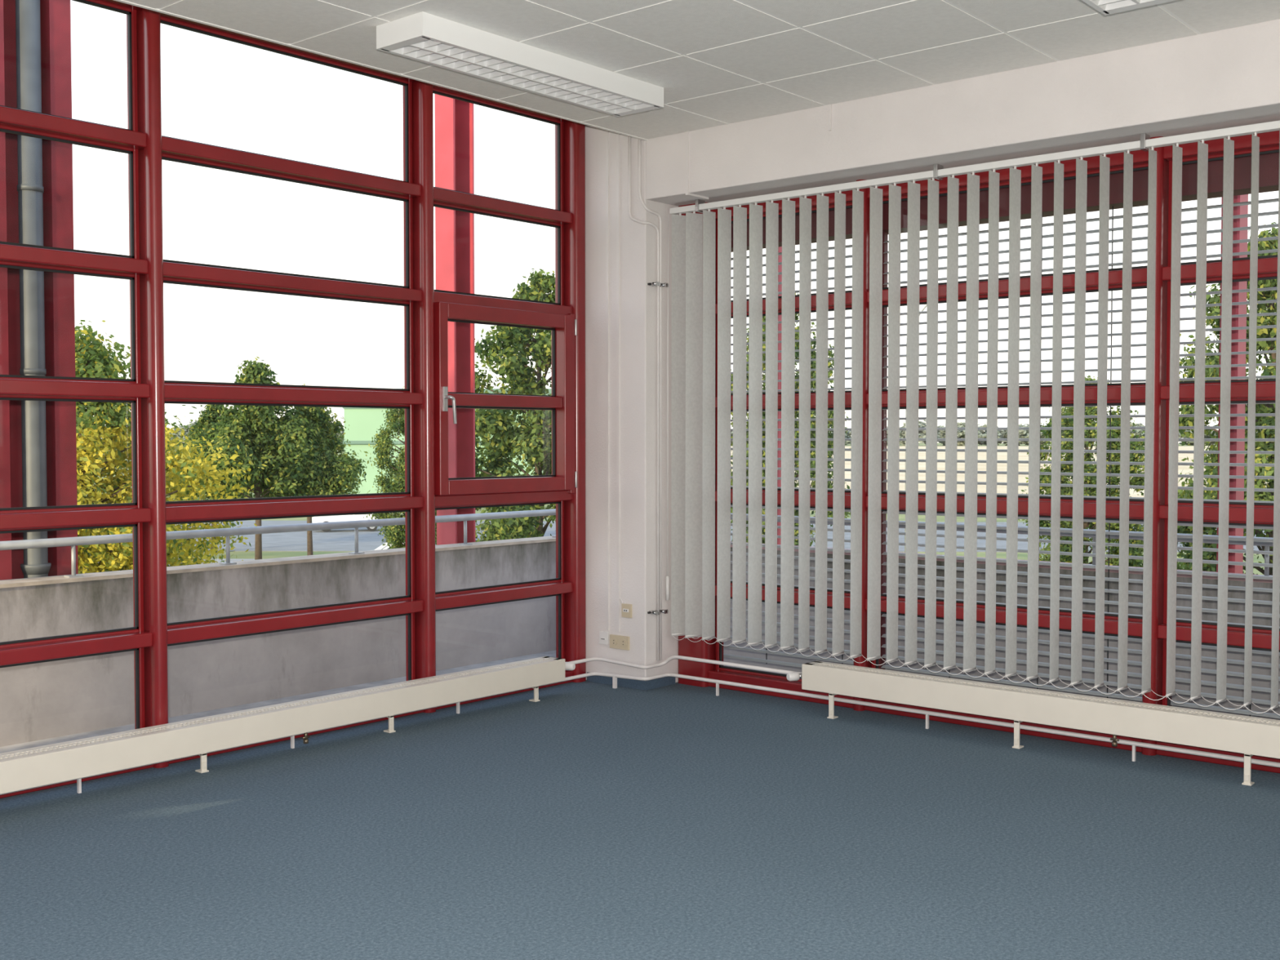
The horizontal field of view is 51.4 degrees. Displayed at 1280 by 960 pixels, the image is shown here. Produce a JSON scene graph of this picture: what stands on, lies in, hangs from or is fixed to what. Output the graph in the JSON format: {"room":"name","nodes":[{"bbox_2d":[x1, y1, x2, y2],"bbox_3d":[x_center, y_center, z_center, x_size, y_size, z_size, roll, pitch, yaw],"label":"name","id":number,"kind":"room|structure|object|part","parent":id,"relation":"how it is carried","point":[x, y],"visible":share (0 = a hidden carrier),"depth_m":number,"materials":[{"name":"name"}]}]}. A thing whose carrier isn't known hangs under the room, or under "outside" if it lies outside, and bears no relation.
{"room":"empty office","nodes":[
{"label":"empty office","id":0,"kind":"room"},
{"bbox_2d":[0,649,801,753],"bbox_3d":[0.154,1.699,1.006,13.000,0.240,13.650,2,2,40],"label":"window sill","id":1,"kind":"structure","parent":0,"point":[552,653],"depth_m":8.05,"materials":[{"name":"red metal"}]},
{"bbox_2d":[0,535,1279,746],"bbox_3d":[0.143,1.570,1.143,13.200,1.690,13.850,2,2,40],"label":"balcony parapet","id":2,"kind":"object","parent":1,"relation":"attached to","point":[38,701],"visible":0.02,"depth_m":8.01,"materials":[{"name":"grey concrete"}]},
{"bbox_2d":[585,124,678,682],"bbox_3d":[-0.066,-0.550,8.526,0.670,3.660,0.480,2,2,40],"label":"column","id":3,"kind":"structure","parent":0,"point":[638,242],"depth_m":8.27,"materials":[{"name":"white paint"}]},
{"bbox_2d":[599,631,608,644],"bbox_3d":[-0.229,0.996,8.384,0.072,0.080,0.020,2,2,40],"label":"socket","id":4,"kind":"object","parent":3,"relation":"attached to","point":[603,636],"visible":1,"depth_m":8.38,"materials":[{"name":"white plastic"}]},
{"bbox_2d":[605,130,626,631],"bbox_3d":[-0.150,-0.702,8.270,0.152,3.300,0.012,2,2,40],"label":"cable conduit","id":5,"kind":"object","parent":3,"relation":"attached to","point":[619,599],"visible":0.92,"depth_m":8.28,"materials":[{"name":"white paint"}]},
{"bbox_2d":[609,634,629,650],"bbox_3d":[-0.129,1.013,8.301,0.156,0.084,0.020,2,2,40],"label":"wall socket","id":6,"kind":"object","parent":3,"relation":"attached to","point":[617,642],"visible":1,"depth_m":8.29,"materials":[{"name":"beige plastic"}]},
{"bbox_2d":[621,603,631,617],"bbox_3d":[-0.084,0.812,8.255,0.076,0.084,0.022,2,2,40],"label":"wall socket","id":7,"kind":"object","parent":3,"relation":"attached to","point":[626,609],"visible":1,"depth_m":8.25,"materials":[{"name":"beige plastic"}]},
{"bbox_2d":[586,671,675,690],"bbox_3d":[-0.058,1.257,8.437,0.492,0.055,0.292,2,2,40],"label":"baseboard","id":8,"kind":"structure","parent":3,"relation":"attached to","point":[666,681],"depth_m":8.28,"materials":[{"name":"carpet"}]},
{"bbox_2d":[627,136,662,660],"bbox_3d":[0.037,-0.573,8.165,0.211,3.390,0.100,0,2,-7],"label":"riser pipe","id":9,"kind":"object","parent":3,"relation":"attached to","point":[659,230],"visible":0.97,"depth_m":8.20,"materials":[{"name":"white metal"}]},
{"bbox_2d":[647,281,668,287],"bbox_3d":[0.112,-1.198,8.153,0.058,0.025,0.135,2,2,40],"label":"clamp","id":10,"kind":"object","parent":3,"relation":"attached to","point":[656,283],"visible":1,"depth_m":8.12,"materials":[{"name":"silver metal"}]},
{"bbox_2d":[647,608,668,615],"bbox_3d":[0.112,0.816,8.217,0.058,0.025,0.135,2,2,40],"label":"clamp","id":11,"kind":"object","parent":3,"relation":"attached to","point":[664,611],"visible":1,"depth_m":8.19,"materials":[{"name":"silver metal"}]},
{"bbox_2d":[0,508,1273,577],"bbox_3d":[0.149,0.618,1.036,13.090,0.220,13.740,2,2,40],"label":"balcony railing","id":12,"kind":"object","parent":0,"point":[122,538],"depth_m":7.99,"materials":[{"name":"grey metal"}]},
{"bbox_2d":[0,680,1279,959],"bbox_3d":[-0.099,1.547,2.958,7.920,0.180,9.100,2,2,40],"label":"floor","id":13,"kind":"structure","parent":0,"point":[584,820],"depth_m":4.99,"materials":[{"name":"blue carpet"}]},
{"bbox_2d":[0,0,573,798],"bbox_3d":[-3.139,-0.454,5.299,0.136,3.672,8.464,2,2,40],"label":"frame","id":14,"kind":"object","parent":13,"relation":"on","point":[12,119],"visible":0.52,"depth_m":6.64,"materials":[{"name":"red paint"}]},
{"bbox_2d":[0,0,561,728],"bbox_3d":[-3.167,-0.423,5.304,0.017,3.446,8.206,2,2,40],"label":"gaskets","id":15,"kind":"object","parent":14,"relation":"attached to","point":[128,13],"visible":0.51,"depth_m":6.70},
{"bbox_2d":[136,8,586,768],"bbox_3d":[-3.105,-0.447,5.270,0.115,3.660,8.420,2,2,40],"label":"mullions","id":16,"kind":"object","parent":14,"relation":"attached to","point":[148,21],"visible":0.72,"depth_m":7.43,"materials":[{"name":"red paint"}]},
{"bbox_2d":[434,302,575,495],"bbox_3d":[-0.803,-0.467,7.955,0.132,1.130,1.148,2,2,40],"label":"casement sash","id":17,"kind":"object","parent":14,"relation":"attached to","point":[564,402],"visible":0.9,"depth_m":7.92,"materials":[{"name":"red metal"}]},
{"bbox_2d":[447,319,555,479],"bbox_3d":[-0.844,-0.471,7.946,0.020,0.920,0.954,2,2,40],"label":"window gasket","id":18,"kind":"object","parent":17,"relation":"attached to","point":[553,347],"depth_m":8.18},
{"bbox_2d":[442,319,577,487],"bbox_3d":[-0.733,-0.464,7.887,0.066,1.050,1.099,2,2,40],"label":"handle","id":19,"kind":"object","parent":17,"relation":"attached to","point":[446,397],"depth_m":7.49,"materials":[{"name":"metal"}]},
{"bbox_2d":[0,656,575,794],"bbox_3d":[-2.153,1.246,6.119,0.170,0.222,5.265,2,2,40],"label":"radiator","id":20,"kind":"object","parent":13,"relation":"on","point":[40,766],"visible":1,"depth_m":6.38,"materials":[{"name":"metal"}]},
{"bbox_2d":[0,655,1279,795],"bbox_3d":[0.591,1.317,3.986,7.011,0.216,5.971,2,2,40],"label":"pipes","id":21,"kind":"object","parent":13,"relation":"on","point":[1134,744],"visible":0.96,"depth_m":7.26,"materials":[{"name":"white metal"}]},
{"bbox_2d":[708,130,1279,773],"bbox_3d":[2.978,-0.145,6.159,7.094,3.000,0.136,2,2,40],"label":"frame","id":22,"kind":"object","parent":13,"relation":"on","point":[1267,267],"visible":0.21,"depth_m":6.73,"materials":[{"name":"red paint"}]},
{"bbox_2d":[678,136,1168,755],"bbox_3d":[2.949,-0.143,6.125,7.050,3.000,0.115,2,2,40],"label":"mullions","id":23,"kind":"object","parent":22,"relation":"attached to","point":[700,649],"visible":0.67,"depth_m":6.51,"materials":[{"name":"red paint"}]},
{"bbox_2d":[719,149,1279,706],"bbox_3d":[3.055,-0.142,6.126,6.706,2.773,0.017,2,2,40],"label":"gaskets","id":24,"kind":"object","parent":22,"relation":"attached to","point":[1277,150],"visible":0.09,"depth_m":6.82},
{"bbox_2d":[786,661,1279,786],"bbox_3d":[2.979,1.226,5.797,5.525,0.282,0.176,2,2,40],"label":"radiator","id":25,"kind":"object","parent":13,"relation":"on","point":[1248,735],"visible":1,"depth_m":6.53,"materials":[{"name":"metal"}]},
{"bbox_2d":[114,0,1279,140],"bbox_3d":[-0.011,-2.041,2.586,7.050,0.304,8.420,2,2,40],"label":"ceiling","id":26,"kind":"structure","parent":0,"point":[716,63],"depth_m":6.00,"materials":[{"name":"white paint"}]},
{"bbox_2d":[376,11,663,116],"bbox_3d":[-0.518,-1.962,6.360,0.310,0.100,1.615,2,2,40],"label":"ceiling light fixture","id":27,"kind":"object","parent":26,"relation":"attached to","point":[423,37],"depth_m":6.19,"materials":[{"name":"white metal"}]},
{"bbox_2d":[645,18,1279,206],"bbox_3d":[2.938,-1.972,6.054,7.050,0.660,0.680,2,2,40],"label":"ceiling beam","id":28,"kind":"structure","parent":26,"relation":"attached to","point":[1228,77],"depth_m":6.65,"materials":[{"name":"white paint"}]},
{"bbox_2d":[1081,0,1176,15],"bbox_3d":[1.477,-1.908,4.663,0.310,0.100,1.615,2,2,40],"label":"ceiling light fixture","id":29,"kind":"object","parent":26,"relation":"attached to","point":[1104,6],"depth_m":5.27,"materials":[{"name":"white metal"}]},
{"bbox_3d":[-0.041,-2.354,2.949,7.980,0.300,9.350,2,2,40],"label":"ceiling","id":30,"kind":"structure","parent":0,"visible":0},
{"bbox_2d":[685,104,831,199],"bbox_3d":[0.717,-1.866,7.619,1.005,0.372,0.202,2,2,40],"label":"cable conduit","id":31,"kind":"object","parent":30,"relation":"attached to","point":[687,133],"visible":1,"depth_m":7.86,"materials":[{"name":"white paint"}]},
{"bbox_2d":[723,644,853,667],"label":"blind","id":32,"kind":"object","parent":30,"relation":"hanging from","point":[730,646],"depth_m":8.22,"materials":[{"name":"grey metal"}]},
{"bbox_2d":[811,212,816,243],"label":"blind","id":33,"kind":"object","parent":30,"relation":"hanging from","point":[813,215],"depth_m":7.92,"materials":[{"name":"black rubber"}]},
{"bbox_2d":[828,209,834,241],"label":"blind","id":34,"kind":"object","parent":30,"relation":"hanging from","point":[831,213],"depth_m":7.84,"materials":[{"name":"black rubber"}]},
{"bbox_2d":[845,208,852,239],"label":"blind","id":35,"kind":"object","parent":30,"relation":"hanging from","point":[848,211],"depth_m":7.76,"materials":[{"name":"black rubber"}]},
{"bbox_2d":[880,511,887,594],"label":"blind","id":36,"kind":"object","parent":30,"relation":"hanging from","point":[883,513],"depth_m":7.73,"materials":[{"name":"grey metal"}]},
{"bbox_2d":[881,408,887,491],"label":"blind","id":37,"kind":"object","parent":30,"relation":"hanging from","point":[884,419],"depth_m":7.71,"materials":[{"name":"grey metal"}]},
{"bbox_2d":[881,306,888,389],"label":"blind","id":38,"kind":"object","parent":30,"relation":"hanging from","point":[884,335],"depth_m":7.69,"materials":[{"name":"grey metal"}]},
{"bbox_2d":[882,203,888,287],"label":"blind","id":39,"kind":"object","parent":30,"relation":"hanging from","point":[886,206],"depth_m":7.67,"materials":[{"name":"grey metal"}]},
{"bbox_2d":[900,200,907,233],"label":"blind","id":40,"kind":"object","parent":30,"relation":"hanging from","point":[904,203],"depth_m":7.53,"materials":[{"name":"grey metal"}]},
{"bbox_2d":[920,198,927,231],"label":"blind","id":41,"kind":"object","parent":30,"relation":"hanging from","point":[923,202],"depth_m":7.45,"materials":[{"name":"grey metal"}]},
{"bbox_2d":[938,195,947,228],"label":"blind","id":42,"kind":"object","parent":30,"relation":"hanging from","point":[943,200],"depth_m":7.37,"materials":[{"name":"grey metal"}]},
{"bbox_2d":[958,192,967,226],"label":"blind","id":43,"kind":"object","parent":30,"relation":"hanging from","point":[962,197],"depth_m":7.30,"materials":[{"name":"grey metal"}]},
{"bbox_2d":[665,120,1279,715],"bbox_3d":[2.847,-0.291,6.027,6.984,2.700,0.124,2,2,40],"label":"vertical blinds","id":44,"kind":"object","parent":30,"relation":"hanging from","point":[693,234],"visible":1,"depth_m":7.14,"materials":[{"name":"grey fabric"}]},
{"bbox_3d":[0.171,-0.446,8.248,0.022,2.390,0.022,-1,2,-27],"label":"control cord","id":45,"kind":"part","parent":44,"relation":"part of","materials":[{"name":"white plastic"}]},
{"bbox_3d":[2.853,-1.602,5.981,6.970,0.075,0.070,2,2,40],"label":"head rail","id":46,"kind":"part","parent":44,"relation":"part of","materials":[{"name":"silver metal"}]},
{"bbox_3d":[2.745,1.040,6.156,6.604,0.031,0.119,2,2,40],"label":"bead chain","id":47,"kind":"part","parent":44,"relation":"part of","materials":[{"name":"white plastic"}]},
{"bbox_2d":[979,190,988,224],"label":"blind","id":48,"kind":"object","parent":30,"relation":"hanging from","point":[984,195],"depth_m":7.21,"materials":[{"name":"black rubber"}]},
{"bbox_2d":[999,187,1009,222],"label":"blind","id":49,"kind":"object","parent":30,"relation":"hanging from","point":[1004,193],"depth_m":7.14,"materials":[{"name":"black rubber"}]},
{"bbox_2d":[880,613,1142,701],"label":"blind","id":50,"kind":"object","parent":30,"relation":"hanging from","point":[883,646],"depth_m":7.15,"materials":[{"name":"grey metal"}]},
{"bbox_2d":[1020,184,1031,219],"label":"blind","id":51,"kind":"object","parent":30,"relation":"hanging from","point":[1025,198],"depth_m":7.06,"materials":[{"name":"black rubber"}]},
{"bbox_2d":[1038,568,1050,608],"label":"blind","id":52,"kind":"object","parent":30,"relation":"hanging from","point":[1041,585],"depth_m":7.10,"materials":[{"name":"grey metal"}]},
{"bbox_2d":[1040,406,1052,440],"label":"blind","id":53,"kind":"object","parent":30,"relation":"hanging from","point":[1041,416],"depth_m":7.07,"materials":[{"name":"grey metal"}]},
{"bbox_2d":[1040,297,1053,355],"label":"blind","id":54,"kind":"object","parent":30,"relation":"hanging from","point":[1042,304],"depth_m":7.06,"materials":[{"name":"grey metal"}]},
{"bbox_2d":[1041,182,1053,271],"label":"blind","id":55,"kind":"object","parent":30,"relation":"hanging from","point":[1047,209],"depth_m":6.99,"materials":[{"name":"grey metal"}]},
{"bbox_2d":[1063,178,1075,214],"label":"blind","id":56,"kind":"object","parent":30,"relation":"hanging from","point":[1069,185],"depth_m":6.91,"materials":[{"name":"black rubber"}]},
{"bbox_2d":[1086,175,1099,212],"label":"blind","id":57,"kind":"object","parent":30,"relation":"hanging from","point":[1093,182],"depth_m":6.83,"materials":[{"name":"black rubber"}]},
{"bbox_2d":[1104,520,1119,614],"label":"blind","id":58,"kind":"object","parent":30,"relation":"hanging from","point":[1106,590],"depth_m":6.86,"materials":[{"name":"grey metal"}]},
{"bbox_2d":[1106,404,1120,498],"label":"blind","id":59,"kind":"object","parent":30,"relation":"hanging from","point":[1110,416],"depth_m":6.84,"materials":[{"name":"grey metal"}]},
{"bbox_2d":[1106,290,1122,383],"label":"blind","id":60,"kind":"object","parent":30,"relation":"hanging from","point":[1112,299],"depth_m":6.82,"materials":[{"name":"grey metal"}]},
{"bbox_2d":[1108,172,1123,268],"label":"blind","id":61,"kind":"object","parent":30,"relation":"hanging from","point":[1116,180],"depth_m":6.76,"materials":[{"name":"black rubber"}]},
{"bbox_2d":[1132,168,1148,207],"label":"blind","id":62,"kind":"object","parent":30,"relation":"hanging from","point":[1140,178],"depth_m":6.67,"materials":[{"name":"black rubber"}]},
{"bbox_2d":[1182,163,1197,201],"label":"blind","id":63,"kind":"object","parent":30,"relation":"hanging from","point":[1189,171],"depth_m":6.51,"materials":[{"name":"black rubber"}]},
{"bbox_2d":[1207,160,1223,198],"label":"blind","id":64,"kind":"object","parent":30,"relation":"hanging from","point":[1215,168],"depth_m":6.44,"materials":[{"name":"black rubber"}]},
{"bbox_2d":[1170,695,1279,718],"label":"blind","id":65,"kind":"object","parent":30,"relation":"hanging from","point":[1187,704],"depth_m":6.50,"materials":[{"name":"metal"}]},
{"bbox_2d":[1233,155,1251,195],"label":"blind","id":66,"kind":"object","parent":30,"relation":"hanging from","point":[1242,166],"depth_m":6.36,"materials":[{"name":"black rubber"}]},
{"bbox_2d":[1258,152,1279,192],"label":"blind","id":67,"kind":"object","parent":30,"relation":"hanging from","point":[1268,172],"depth_m":6.28,"materials":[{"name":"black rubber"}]},
{"label":"outside","id":68,"kind":"structure","parent":0,"visible":0},
{"bbox_2d":[85,442,1264,574],"bbox_3d":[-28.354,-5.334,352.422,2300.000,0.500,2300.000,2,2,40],"label":"ground","id":69,"kind":"structure","parent":68,"point":[233,555],"depth_m":64.60,"materials":[{"name":"green plant"}]},
{"bbox_2d":[0,0,78,580],"bbox_3d":[-3.443,0.566,7.410,0.300,9.500,0.490,2,2,40],"label":"steel column","id":70,"kind":"structure","parent":69,"relation":"on","point":[55,15],"depth_m":7.39,"materials":[{"name":"red metal"}]},
{"bbox_2d":[15,0,51,577],"bbox_3d":[-3.343,0.568,7.357,0.156,9.500,0.156,2,2,40],"label":"downpipe","id":71,"kind":"object","parent":70,"relation":"attached to","point":[30,189],"visible":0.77,"depth_m":7.26,"materials":[{"name":"metal"}]},
{"bbox_2d":[75,320,270,573],"bbox_3d":[-8.333,1.194,20.021,4.889,7.456,5.308,0,2,15],"label":"tree","id":72,"kind":"object","parent":69,"relation":"on","point":[94,439],"visible":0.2,"depth_m":19.62,"materials":[{"name":"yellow plant"}]},
{"bbox_2d":[168,423,188,445],"bbox_3d":[-317.452,-30.882,932.050,36.547,16.835,35.185,1,2,33],"label":"tree","id":73,"kind":"object","parent":69,"relation":"on","point":[179,426],"visible":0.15,"depth_m":922.29,"materials":[{"name":"green plant"}]},
{"bbox_2d":[177,420,199,443],"bbox_3d":[-306.145,-32.144,929.351,35.185,20.085,36.547,1,2,34],"label":"tree","id":74,"kind":"object","parent":69,"relation":"on","point":[193,423],"visible":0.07,"depth_m":920.04,"materials":[{"name":"green plant"}]},
{"bbox_2d":[169,404,255,552],"bbox_3d":[-20.582,-0.193,64.196,4.838,7.435,5.717,0,2,-15],"label":"tree","id":75,"kind":"object","parent":69,"relation":"on","point":[210,415],"visible":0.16,"depth_m":63.38,"materials":[{"name":"green plant"}]},
{"bbox_2d":[178,356,323,559],"bbox_3d":[-16.531,-0.777,56.863,5.376,9.067,6.352,1,2,34],"label":"tree","id":76,"kind":"object","parent":69,"relation":"on","point":[259,439],"visible":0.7,"depth_m":56.09,"materials":[{"name":"green plant"}]},
{"bbox_2d":[247,382,368,555],"bbox_3d":[-14.512,-0.300,58.970,5.399,7.979,4.569,0,2,10],"label":"tree","id":77,"kind":"object","parent":69,"relation":"on","point":[335,474],"visible":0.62,"depth_m":58.20,"materials":[{"name":"green plant"}]},
{"bbox_2d":[328,422,344,442],"bbox_3d":[-234.299,-34.385,994.021,36.546,20.561,35.185,-1,2,-17],"label":"tree","id":78,"kind":"object","parent":69,"relation":"on","point":[341,432],"visible":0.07,"depth_m":987.55,"materials":[{"name":"green plant"}]},
{"bbox_2d":[374,542,404,550],"bbox_3d":[-9.598,3.131,53.125,4.240,1.415,1.737,0,2,-14],"label":"car","id":79,"kind":"object","parent":69,"relation":"on","point":[385,546],"visible":0.02,"depth_m":52.65,"materials":[{"name":"white paint"}]},
{"bbox_2d":[363,386,436,548],"bbox_3d":[-6.482,0.825,37.995,2.771,7.055,2.556,-1,2,-25],"label":"tree","id":80,"kind":"object","parent":69,"relation":"on","point":[393,534],"visible":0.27,"depth_m":37.59,"materials":[{"name":"green plant"}]},
{"bbox_2d":[342,388,551,494],"bbox_3d":[-17.375,-3.713,134.921,33.966,10.000,35.324,2,2,40],"label":"warehouse building","id":81,"kind":"structure","parent":69,"relation":"on","point":[364,423],"depth_m":119.95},
{"bbox_2d":[434,93,475,545],"bbox_3d":[-1.353,0.491,9.786,0.200,9.500,0.200,2,2,40],"label":"steel column","id":82,"kind":"structure","parent":69,"relation":"on","point":[454,118],"depth_m":9.73,"materials":[{"name":"red metal"}]},
{"bbox_2d":[475,268,555,542],"bbox_3d":[-1.818,0.494,23.947,3.848,8.604,3.550,1,2,32],"label":"tree","id":83,"kind":"object","parent":69,"relation":"on","point":[535,440],"visible":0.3,"depth_m":23.32,"materials":[{"name":"green plant"}]},
{"bbox_2d":[730,431,747,445],"bbox_3d":[68.177,-30.380,958.082,35.185,13.641,36.546,0,2,-9],"label":"tree","id":84,"kind":"object","parent":69,"relation":"on","point":[731,432],"visible":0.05,"depth_m":949.37,"materials":[{"name":"green plant"}]},
{"bbox_2d":[777,246,782,544],"bbox_3d":[1.011,0.496,9.633,0.080,9.500,0.150,2,2,40],"label":"steel column","id":85,"kind":"structure","parent":69,"relation":"on","point":[780,248],"depth_m":9.52,"materials":[{"name":"red metal"}]},
{"bbox_2d":[730,293,851,546],"bbox_3d":[2.933,0.398,27.003,2.840,8.604,3.079,1,2,31],"label":"tree","id":86,"kind":"object","parent":69,"relation":"on","point":[813,363],"visible":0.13,"depth_m":26.49,"materials":[{"name":"green plant"}]},
{"bbox_2d":[829,426,851,444],"bbox_3d":[146.275,-32.109,985.934,35.185,15.689,36.547,1,2,29],"label":"tree","id":87,"kind":"object","parent":69,"relation":"on","point":[848,434],"visible":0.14,"depth_m":979.62,"materials":[{"name":"green plant"}]},
{"bbox_2d":[905,408,906,490],"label":"street lamp","id":88,"kind":"object","parent":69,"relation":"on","point":[905,409],"depth_m":59.95,"materials":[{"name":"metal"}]},
{"bbox_2d":[905,339,906,386],"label":"street lamp","id":89,"kind":"object","parent":69,"relation":"on","point":[906,340],"depth_m":59.82,"materials":[{"name":"metal"}]},
{"bbox_2d":[899,419,938,445],"bbox_3d":[191.463,-32.232,923.166,35.185,20.768,36.547,0,2,1],"label":"tree","id":90,"kind":"object","parent":69,"relation":"on","point":[922,433],"visible":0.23,"depth_m":914.67,"materials":[{"name":"green plant"}]},
{"bbox_2d":[919,304,926,315],"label":"street lamp","id":91,"kind":"object","parent":69,"relation":"on","point":[923,308],"depth_m":59.73,"materials":[{"name":"metal"}]},
{"bbox_2d":[937,431,945,445],"bbox_3d":[227.070,-31.040,966.390,35.185,14.600,36.547,-2,2,-41],"label":"tree","id":92,"kind":"object","parent":69,"relation":"on","point":[939,432],"visible":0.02,"depth_m":962.08,"materials":[{"name":"green plant"}]},
{"bbox_2d":[937,421,982,445],"bbox_3d":[222.349,-32.086,933.613,35.185,19.620,36.547,2,2,42],"label":"tree","id":93,"kind":"object","parent":69,"relation":"on","point":[961,433],"visible":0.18,"depth_m":928.39,"materials":[{"name":"green plant"}]},
{"bbox_2d":[977,423,1006,445],"bbox_3d":[255.937,-32.867,979.863,35.186,17.980,36.547,2,3,44],"label":"tree","id":94,"kind":"object","parent":69,"relation":"on","point":[984,433],"visible":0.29,"depth_m":975.33,"materials":[{"name":"green plant"}]},
{"bbox_2d":[1001,423,1029,445],"bbox_3d":[278.936,-32.858,978.347,35.186,18.074,36.547,0,2,5],"label":"tree","id":95,"kind":"object","parent":69,"relation":"on","point":[1005,435],"visible":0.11,"depth_m":973.07,"materials":[{"name":"green plant"}]},
{"bbox_2d":[1018,423,1051,445],"bbox_3d":[282.401,-31.999,952.861,36.546,17.945,35.185,-2,3,-44],"label":"tree","id":96,"kind":"object","parent":69,"relation":"on","point":[1024,433],"visible":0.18,"depth_m":947.63,"materials":[{"name":"green plant"}]},
{"bbox_2d":[1017,373,1145,567],"bbox_3d":[9.387,1.226,28.003,2.840,6.883,3.079,-1,2,-35],"label":"tree","id":97,"kind":"object","parent":69,"relation":"on","point":[1089,411],"visible":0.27,"depth_m":27.49,"materials":[{"name":"green plant"}]},
{"bbox_2d":[1117,422,1145,445],"bbox_3d":[358.503,-32.992,967.181,36.547,19.248,35.185,-1,2,-33],"label":"tree","id":98,"kind":"object","parent":69,"relation":"on","point":[1137,432],"visible":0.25,"depth_m":957.86,"materials":[{"name":"green plant"}]},
{"bbox_2d":[1178,429,1213,445],"bbox_3d":[416.412,-32.726,995.976,36.547,16.412,35.186,2,2,42],"label":"tree","id":99,"kind":"object","parent":69,"relation":"on","point":[1180,436],"visible":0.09,"depth_m":989.24,"materials":[{"name":"green plant"}]},
{"bbox_2d":[1178,429,1216,445],"bbox_3d":[416.385,-32.150,984.225,35.185,15.917,36.547,0,2,-12],"label":"tree","id":100,"kind":"object","parent":69,"relation":"on","point":[1186,442],"visible":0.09,"depth_m":981.30,"materials":[{"name":"green plant"}]},
{"bbox_2d":[1177,222,1278,575],"bbox_3d":[9.066,0.648,19.075,3.018,8.604,3.271,-1,2,-27],"label":"tree","id":101,"kind":"object","parent":69,"relation":"on","point":[1270,244],"visible":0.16,"depth_m":18.84,"materials":[{"name":"green plant"}]},
{"bbox_2d":[1216,194,1248,573],"bbox_3d":[3.379,0.560,7.618,0.100,9.500,0.150,2,2,40],"label":"steel column","id":102,"kind":"structure","parent":69,"relation":"on","point":[1238,210],"depth_m":7.55,"materials":[{"name":"red metal"}]},
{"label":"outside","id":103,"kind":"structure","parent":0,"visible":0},
{"bbox_2d":[730,446,1268,497],"bbox_3d":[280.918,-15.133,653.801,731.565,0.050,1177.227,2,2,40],"label":"building","id":104,"kind":"structure","parent":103,"point":[922,455],"depth_m":242.48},
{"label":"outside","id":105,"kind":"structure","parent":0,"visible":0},
{"bbox_2d":[166,520,1266,552],"bbox_3d":[-30.987,3.105,76.977,155.224,0.030,131.892,2,2,40],"label":"road","id":106,"kind":"structure","parent":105,"point":[335,540],"depth_m":72.54,"materials":[{"name":"grey asphalt"}]},
{"bbox_2d":[311,513,377,532],"bbox_3d":[-17.334,2.310,79.112,4.240,1.415,1.737,0,2,-14],"label":"car","id":107,"kind":"object","parent":106,"relation":"on","point":[353,517],"visible":0.34,"depth_m":78.22,"materials":[{"name":"white paint"}]},
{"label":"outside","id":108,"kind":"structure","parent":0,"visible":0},
{"bbox_2d":[97,558,254,565],"bbox_3d":[-56.123,3.645,59.750,101.042,0.040,83.721,2,2,40],"label":"sidewalk","id":109,"kind":"structure","parent":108,"point":[218,560],"depth_m":59.86,"materials":[{"name":"grey concrete"}]}
]}

